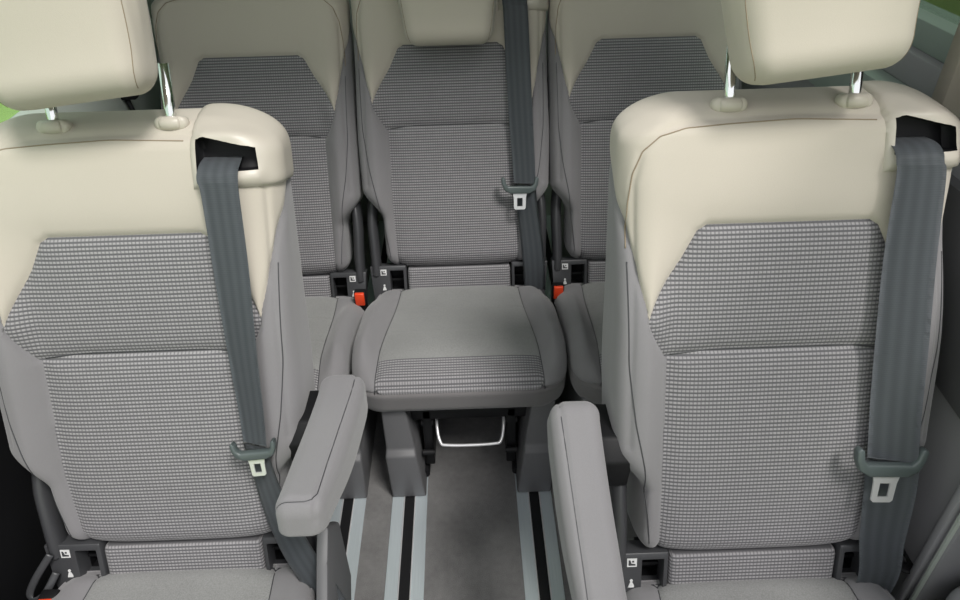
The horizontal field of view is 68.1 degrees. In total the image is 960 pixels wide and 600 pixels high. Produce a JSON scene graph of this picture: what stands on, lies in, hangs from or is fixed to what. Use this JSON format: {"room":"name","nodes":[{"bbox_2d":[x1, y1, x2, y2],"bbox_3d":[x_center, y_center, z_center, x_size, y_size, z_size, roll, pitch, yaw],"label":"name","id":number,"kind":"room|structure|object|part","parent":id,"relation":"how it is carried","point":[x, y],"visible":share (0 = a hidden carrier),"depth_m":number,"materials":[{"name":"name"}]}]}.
{"room":"vehicle interior","nodes":[
{"label":"vehicle interior","id":0,"kind":"room"},
{"bbox_2d":[0,108,160,599],"bbox_3d":[-0.938,0.255,1.588,0.080,0.740,2.900,-2,37,-1],"label":"wall","id":1,"kind":"structure","parent":0,"point":[22,540],"depth_m":1.36,"materials":[{"name":"black plastic"}]},
{"bbox_2d":[10,19,160,118],"bbox_3d":[-0.933,-0.127,1.305,0.070,0.210,2.900,-2,37,-1],"label":"trim","id":2,"kind":"structure","parent":1,"relation":"attached to","point":[150,100],"depth_m":1.80,"materials":[{"name":"grey plastic"}]},
{"bbox_2d":[121,95,138,109],"bbox_3d":[-0.901,-0.499,1.839,0.044,0.094,0.028,-2,37,-1],"label":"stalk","id":3,"kind":"object","parent":1,"relation":"attached to","point":[128,99],"visible":0.45,"depth_m":1.82,"materials":[{"name":"black plastic"}]},
{"bbox_2d":[349,0,563,221],"bbox_3d":[-0.073,-0.775,2.710,1.900,1.020,0.080,-2,37,-1],"label":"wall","id":4,"kind":"structure","parent":0,"point":[364,201],"depth_m":2.93,"materials":[{"name":"grey plastic"}]},
{"bbox_2d":[147,0,153,19],"bbox_3d":[-0.991,-1.117,1.702,0.070,0.930,1.080,-2,37,-1],"label":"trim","id":5,"kind":"structure","parent":4,"relation":"attached to","point":[149,2],"depth_m":2.04,"materials":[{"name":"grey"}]},
{"bbox_2d":[345,215,637,599],"bbox_3d":[-0.013,0.679,1.654,2.000,0.060,3.650,-2,37,-1],"label":"floor","id":6,"kind":"structure","parent":0,"point":[473,550],"depth_m":1.77,"materials":[{"name":"carpet"}]},
{"bbox_2d":[0,0,367,599],"bbox_3d":[-0.534,0.241,1.096,0.659,1.376,0.886,-2,37,-1],"label":"seat","id":7,"kind":"object","parent":6,"relation":"on","point":[118,401],"visible":0.94,"depth_m":1.19,"materials":[{"name":"grey fabric"}]},
{"bbox_3d":[-0.807,0.357,1.343,0.047,0.242,0.161,5,37,9],"label":"arm","id":8,"kind":"part","parent":7,"relation":"part of","materials":[{"name":"grey plastic"}]},
{"bbox_3d":[-0.684,-0.298,1.134,0.017,0.138,0.062,-2,37,-1],"label":"headrest post","id":9,"kind":"part","parent":7,"relation":"part of","materials":[{"name":"silver metal"}]},
{"bbox_3d":[-0.769,0.535,1.383,0.104,0.168,0.089,-2,37,-1],"label":"anchor frame","id":10,"kind":"part","parent":7,"relation":"part of","materials":[{"name":"grey plastic"}]},
{"bbox_3d":[-0.574,0.193,1.262,0.429,0.597,0.200,-2,37,-1],"label":"backrest panel","id":11,"kind":"part","parent":7,"relation":"part of","materials":[{"name":"fabric"}]},
{"bbox_3d":[-0.585,-0.147,1.198,0.518,0.286,0.247,-2,37,-1],"label":"backrest","id":12,"kind":"part","parent":7,"relation":"part of","materials":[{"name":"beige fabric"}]},
{"bbox_3d":[-0.496,-0.305,1.136,0.017,0.138,0.062,-2,37,-1],"label":"headrest post","id":13,"kind":"part","parent":7,"relation":"part of","materials":[{"name":"silver metal"}]},
{"bbox_3d":[-0.559,0.609,1.184,0.388,0.123,0.430,-2,37,-1],"label":"cushion panel","id":14,"kind":"part","parent":7,"relation":"part of","materials":[{"name":"fabric"}]},
{"bbox_3d":[-0.565,0.497,1.387,0.298,0.101,0.081,-2,37,-1],"label":"panel","id":15,"kind":"part","parent":7,"relation":"part of","materials":[{"name":"fabric"}]},
{"bbox_2d":[190,103,293,188],"bbox_3d":[-0.391,-0.245,1.184,0.137,0.134,0.173,-2,37,-1],"label":"outlet","id":16,"kind":"object","parent":7,"relation":"attached to","point":[216,129],"depth_m":1.15,"materials":[{"name":"beige plastic"}]},
{"bbox_2d":[196,156,345,599],"bbox_3d":[-0.383,0.192,1.259,0.134,0.819,0.366,-14,38,-16],"label":"belt","id":17,"kind":"object","parent":7,"relation":"hanging from","point":[216,177],"visible":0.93,"depth_m":1.17,"materials":[{"name":"grey fabric"}]},
{"bbox_3d":[-0.359,0.521,1.387,0.104,0.168,0.089,-2,37,-1],"label":"anchor frame","id":18,"kind":"part","parent":7,"relation":"part of","materials":[{"name":"grey plastic"}]},
{"bbox_3d":[-0.333,0.341,1.347,0.047,0.242,0.161,-9,37,-10],"label":"arm","id":19,"kind":"part","parent":7,"relation":"part of","materials":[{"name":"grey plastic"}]},
{"bbox_3d":[-0.253,0.254,1.183,0.086,0.141,0.348,0,37,2],"label":"armrest","id":20,"kind":"part","parent":7,"relation":"part of","materials":[{"name":"grey fabric"}]},
{"bbox_2d":[151,0,377,498],"bbox_3d":[-0.574,-0.170,1.857,0.531,1.095,0.891,-2,37,-1],"label":"seat","id":21,"kind":"object","parent":6,"relation":"on","point":[292,62],"visible":0.38,"depth_m":1.85,"materials":[{"name":"grey fabric"}]},
{"bbox_3d":[-0.597,-0.672,1.876,0.507,0.286,0.247,-2,37,-1],"label":"backrest","id":22,"kind":"part","parent":21,"relation":"part of","materials":[{"name":"beige fabric"}]},
{"bbox_3d":[-0.586,-0.333,1.941,0.420,0.597,0.200,-2,37,-1],"label":"backrest panel","id":23,"kind":"part","parent":21,"relation":"part of","materials":[{"name":"fabric"}]},
{"bbox_3d":[-0.565,0.203,1.637,0.386,0.042,0.080,-2,37,-1],"label":"cushion panel","id":24,"kind":"part","parent":21,"relation":"part of","materials":[{"name":"fabric"}]},
{"bbox_3d":[-0.577,-0.028,2.066,0.292,0.101,0.081,-2,37,-1],"label":"panel","id":25,"kind":"part","parent":21,"relation":"part of","materials":[{"name":"fabric"}]},
{"bbox_3d":[-0.571,0.083,1.863,0.380,0.123,0.430,-2,37,-1],"label":"cushion panel","id":26,"kind":"part","parent":21,"relation":"part of","materials":[{"name":"fabric"}]},
{"bbox_3d":[-0.375,-0.004,2.065,0.102,0.168,0.089,-2,37,-1],"label":"anchor frame","id":27,"kind":"part","parent":21,"relation":"part of","materials":[{"name":"grey plastic"}]},
{"bbox_3d":[-0.349,-0.185,2.026,0.046,0.242,0.161,-9,37,-10],"label":"arm","id":28,"kind":"part","parent":21,"relation":"part of","materials":[{"name":"grey plastic"}]},
{"bbox_3d":[-0.342,0.277,1.905,0.090,0.294,0.408,-2,37,-1],"label":"leg","id":29,"kind":"part","parent":21,"relation":"part of","materials":[{"name":"grey plastic"}]},
{"bbox_2d":[330,221,391,599],"bbox_3d":[-0.338,0.531,1.814,0.090,0.008,2.900,-2,37,-1],"label":"rail","id":30,"kind":"object","parent":6,"relation":"on","point":[349,513],"visible":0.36,"depth_m":1.78,"materials":[{"name":"metal"}]},
{"bbox_2d":[384,477,427,599],"bbox_3d":[-0.180,0.526,1.815,0.090,0.008,2.900,-2,37,-1],"label":"rail","id":31,"kind":"object","parent":6,"relation":"on","point":[405,571],"visible":0.29,"depth_m":1.71,"materials":[{"name":"metal"}]},
{"bbox_2d":[351,0,566,496],"bbox_3d":[-0.062,-0.230,1.832,0.518,1.184,0.886,-2,37,-1],"label":"seat","id":32,"kind":"object","parent":6,"relation":"on","point":[462,341],"visible":0.94,"depth_m":1.85,"materials":[{"name":"grey fabric"}]},
{"bbox_3d":[-0.296,-0.201,2.015,0.046,0.242,0.161,5,37,9],"label":"arm","id":33,"kind":"part","parent":32,"relation":"part of","materials":[{"name":"grey plastic"}]},
{"bbox_3d":[-0.259,-0.023,2.056,0.102,0.168,0.089,-2,37,-1],"label":"anchor frame","id":34,"kind":"part","parent":32,"relation":"part of","materials":[{"name":"grey plastic"}]},
{"bbox_3d":[-0.193,0.265,1.901,0.090,0.312,0.408,-2,37,-1],"label":"leg","id":35,"kind":"part","parent":32,"relation":"part of","materials":[{"name":"grey plastic"}]},
{"bbox_3d":[-0.069,-0.365,1.935,0.420,0.597,0.200,-2,37,-1],"label":"backrest panel","id":36,"kind":"part","parent":32,"relation":"part of","materials":[{"name":"fabric"}]},
{"bbox_3d":[-0.080,-0.704,1.871,0.507,0.286,0.247,-2,37,-1],"label":"backrest","id":37,"kind":"part","parent":32,"relation":"part of","materials":[{"name":"beige fabric"}]},
{"bbox_3d":[-0.059,-0.060,2.060,0.292,0.101,0.081,-2,37,-1],"label":"panel","id":38,"kind":"part","parent":32,"relation":"part of","materials":[{"name":"fabric"}]},
{"bbox_3d":[-0.054,0.051,1.857,0.380,0.123,0.430,-2,37,-1],"label":"cushion panel","id":39,"kind":"part","parent":32,"relation":"part of","materials":[{"name":"fabric"}]},
{"bbox_3d":[-0.047,0.170,1.632,0.386,0.042,0.080,-2,37,-1],"label":"cushion panel","id":40,"kind":"part","parent":32,"relation":"part of","materials":[{"name":"fabric"}]},
{"bbox_3d":[-0.031,0.250,1.953,0.400,0.247,0.398,-2,37,-1],"label":"seat frame","id":41,"kind":"part","parent":32,"relation":"part of","materials":[{"name":"black plastic"}]},
{"bbox_2d":[501,0,544,289],"bbox_3d":[0.114,-0.412,1.935,0.122,0.747,0.294,-2,37,-1],"label":"belt","id":42,"kind":"object","parent":32,"relation":"hanging from","point":[515,12],"visible":0.99,"depth_m":1.87,"materials":[{"name":"grey fabric"}]},
{"bbox_2d":[498,0,548,10],"bbox_3d":[0.111,-0.803,1.857,0.134,0.134,0.173,-2,37,-1],"label":"outlet","id":43,"kind":"object","parent":32,"relation":"attached to","point":[533,5],"depth_m":1.80,"materials":[{"name":"beige plastic"}]},
{"bbox_3d":[0.142,-0.036,2.060,0.102,0.168,0.089,-2,37,-1],"label":"anchor frame","id":44,"kind":"part","parent":32,"relation":"part of","materials":[{"name":"grey plastic"}]},
{"bbox_3d":[0.133,0.254,1.905,0.090,0.312,0.408,-2,37,-1],"label":"leg","id":45,"kind":"part","parent":32,"relation":"part of","materials":[{"name":"grey plastic"}]},
{"bbox_3d":[0.168,-0.217,2.020,0.046,0.242,0.161,-9,37,-10],"label":"arm","id":46,"kind":"part","parent":32,"relation":"part of","materials":[{"name":"grey plastic"}]},
{"bbox_2d":[509,262,564,599],"bbox_3d":[0.140,0.515,1.818,0.090,0.008,2.900,-2,37,-1],"label":"rail","id":47,"kind":"object","parent":6,"relation":"on","point":[542,572],"visible":0.29,"depth_m":1.71,"materials":[{"name":"metal"}]},
{"bbox_2d":[545,215,558,318],"bbox_3d":[0.298,0.510,1.820,0.090,0.008,2.900,-2,37,-1],"label":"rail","id":48,"kind":"object","parent":6,"relation":"on","point":[548,287],"visible":0.02,"depth_m":2.73,"materials":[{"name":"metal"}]},
{"bbox_2d":[547,0,740,403],"bbox_3d":[0.454,-0.215,1.859,0.516,1.105,0.884,-2,37,-1],"label":"seat","id":49,"kind":"object","parent":6,"relation":"on","point":[604,57],"visible":0.44,"depth_m":1.86,"materials":[{"name":"grey fabric"}]},
{"bbox_3d":[0.220,-0.219,2.021,0.046,0.242,0.161,5,37,9],"label":"arm","id":50,"kind":"part","parent":49,"relation":"part of","materials":[{"name":"grey plastic"}]},
{"bbox_3d":[0.257,-0.040,2.061,0.102,0.168,0.089,-2,37,-1],"label":"anchor frame","id":51,"kind":"part","parent":49,"relation":"part of","materials":[{"name":"grey plastic"}]},
{"bbox_3d":[0.281,0.248,1.906,0.090,0.312,0.408,-2,37,-1],"label":"leg","id":52,"kind":"part","parent":49,"relation":"part of","materials":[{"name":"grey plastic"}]},
{"bbox_3d":[0.462,0.034,1.862,0.380,0.123,0.430,-2,37,-1],"label":"cushion panel","id":53,"kind":"part","parent":49,"relation":"part of","materials":[{"name":"fabric"}]},
{"bbox_3d":[0.456,-0.078,2.065,0.292,0.101,0.081,-2,37,-1],"label":"panel","id":54,"kind":"part","parent":49,"relation":"part of","materials":[{"name":"fabric"}]},
{"bbox_3d":[0.468,0.153,1.637,0.386,0.042,0.080,-2,37,-1],"label":"cushion panel","id":55,"kind":"part","parent":49,"relation":"part of","materials":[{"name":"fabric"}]},
{"bbox_3d":[0.436,-0.722,1.876,0.507,0.286,0.247,-2,37,-1],"label":"backrest","id":56,"kind":"part","parent":49,"relation":"part of","materials":[{"name":"beige fabric"}]},
{"bbox_3d":[0.447,-0.383,1.940,0.420,0.597,0.200,-2,37,-1],"label":"backrest panel","id":57,"kind":"part","parent":49,"relation":"part of","materials":[{"name":"fabric"}]},
{"bbox_2d":[547,0,959,599],"bbox_3d":[0.433,0.235,1.017,0.633,1.386,0.886,-2,37,-1],"label":"seat","id":58,"kind":"object","parent":6,"relation":"on","point":[747,229],"visible":0.9,"depth_m":1.11,"materials":[{"name":"grey fabric"}]},
{"bbox_3d":[0.168,0.340,1.128,0.086,0.228,0.352,-4,37,-3],"label":"armrest","id":59,"kind":"part","parent":58,"relation":"part of","materials":[{"name":"grey fabric"}]},
{"bbox_3d":[0.247,0.344,1.262,0.047,0.242,0.161,5,37,9],"label":"arm","id":60,"kind":"part","parent":58,"relation":"part of","materials":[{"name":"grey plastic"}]},
{"bbox_3d":[0.285,0.522,1.302,0.104,0.168,0.089,-2,37,-1],"label":"anchor frame","id":61,"kind":"part","parent":58,"relation":"part of","materials":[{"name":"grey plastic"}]},
{"bbox_3d":[0.370,-0.311,1.053,0.017,0.138,0.062,-2,37,-1],"label":"headrest post","id":62,"kind":"part","parent":58,"relation":"part of","materials":[{"name":"silver metal"}]},
{"bbox_3d":[0.489,0.484,1.306,0.298,0.101,0.081,-2,37,-1],"label":"panel","id":63,"kind":"part","parent":58,"relation":"part of","materials":[{"name":"fabric"}]},
{"bbox_3d":[0.495,0.596,1.103,0.388,0.123,0.430,-2,37,-1],"label":"cushion panel","id":64,"kind":"part","parent":58,"relation":"part of","materials":[{"name":"fabric"}]},
{"bbox_3d":[0.480,0.179,1.181,0.429,0.597,0.200,-2,37,-1],"label":"backrest panel","id":65,"kind":"part","parent":58,"relation":"part of","materials":[{"name":"fabric"}]},
{"bbox_3d":[0.469,-0.160,1.117,0.518,0.286,0.247,-2,37,-1],"label":"backrest","id":66,"kind":"part","parent":58,"relation":"part of","materials":[{"name":"beige fabric"}]},
{"bbox_3d":[0.695,0.508,1.306,0.104,0.168,0.089,-2,37,-1],"label":"anchor frame","id":67,"kind":"part","parent":58,"relation":"part of","materials":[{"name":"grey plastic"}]},
{"bbox_3d":[0.558,-0.318,1.055,0.017,0.138,0.062,-2,37,-1],"label":"headrest post","id":68,"kind":"part","parent":58,"relation":"part of","materials":[{"name":"silver metal"}]},
{"bbox_2d":[853,136,946,592],"bbox_3d":[0.665,0.187,1.210,0.131,0.870,0.314,-2,37,-1],"label":"belt","id":69,"kind":"object","parent":58,"relation":"hanging from","point":[903,327],"visible":0.93,"depth_m":1.11,"materials":[{"name":"grey fabric"}]},
{"bbox_2d":[862,80,959,171],"bbox_3d":[0.663,-0.259,1.103,0.137,0.134,0.173,-2,37,-1],"label":"outlet","id":70,"kind":"object","parent":58,"relation":"attached to","point":[899,110],"depth_m":1.05,"materials":[{"name":"beige plastic"}]},
{"bbox_2d":[741,79,959,599],"bbox_3d":[0.815,-0.200,1.935,0.080,0.980,1.900,-2,37,-1],"label":"wall","id":71,"kind":"structure","parent":0,"point":[939,478],"depth_m":1.25,"materials":[{"name":"grey plastic"}]},
{"bbox_2d":[807,69,952,171],"bbox_3d":[0.799,-0.681,1.796,0.120,0.120,1.550,-2,37,-1],"label":"trim","id":72,"kind":"structure","parent":71,"relation":"attached to","point":[878,74],"depth_m":1.45,"materials":[{"name":"grey plastic"}]},
{"bbox_2d":[901,549,912,573],"bbox_3d":[0.794,0.484,1.333,0.055,0.008,0.067,-2,37,-1],"label":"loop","id":73,"kind":"object","parent":71,"relation":"attached to","point":[906,567],"visible":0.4,"depth_m":1.32,"materials":[{"name":"black plastic"}]},
{"bbox_2d":[882,45,943,97],"bbox_3d":[0.823,-0.740,1.753,0.090,0.085,1.550,-2,37,-1],"label":"trim","id":74,"kind":"structure","parent":71,"relation":"attached to","point":[918,70],"depth_m":1.29,"materials":[{"name":"grey plastic"}]},
{"bbox_2d":[895,484,959,599],"bbox_3d":[0.808,0.497,1.299,0.034,0.620,0.020,-2,37,-1],"label":"trim","id":75,"kind":"structure","parent":71,"relation":"attached to","point":[952,510],"depth_m":1.25,"materials":[{"name":"grey plastic"}]},
{"bbox_2d":[909,514,959,599],"bbox_3d":[0.816,0.508,1.284,0.038,0.620,0.012,-2,37,-1],"label":"trim","id":76,"kind":"structure","parent":71,"relation":"attached to","point":[956,524],"depth_m":1.24,"materials":[{"name":"grey plastic"}]},
{"bbox_2d":[912,0,959,62],"bbox_3d":[0.837,-0.785,1.720,0.080,0.075,1.550,-2,37,-1],"label":"trim","id":77,"kind":"structure","parent":71,"relation":"attached to","point":[936,27],"depth_m":1.29,"materials":[{"name":"grey plastic"}]},
{"bbox_2d":[932,22,959,119],"bbox_3d":[0.805,-0.599,0.963,0.130,0.920,0.035,-2,37,-1],"label":"trim","id":78,"kind":"structure","parent":71,"relation":"attached to","point":[946,92],"depth_m":1.14,"materials":[{"name":"beige plastic"}]},
{"bbox_2d":[935,174,959,418],"bbox_3d":[0.814,0.100,1.036,0.080,0.330,0.600,-2,37,-1],"label":"trim","id":79,"kind":"structure","parent":71,"relation":"attached to","point":[947,381],"depth_m":1.16,"materials":[{"name":"grey plastic"}]},
{"bbox_2d":[946,586,959,599],"bbox_3d":[0.864,0.692,1.079,0.100,0.146,0.500,-2,37,-1],"label":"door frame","id":80,"kind":"structure","parent":71,"relation":"attached to","point":[955,594],"depth_m":1.23,"materials":[{"name":"grey"}]},
{"label":"outside","id":81,"kind":"structure","parent":0,"visible":0},
{"bbox_2d":[0,0,959,122],"bbox_3d":[0.025,1.687,1.251,80.000,0.001,80.000,-2,37,-1],"label":"lawn","id":82,"kind":"structure","parent":81,"point":[953,6],"depth_m":7.46,"materials":[{"name":"green plant"}]}
]}

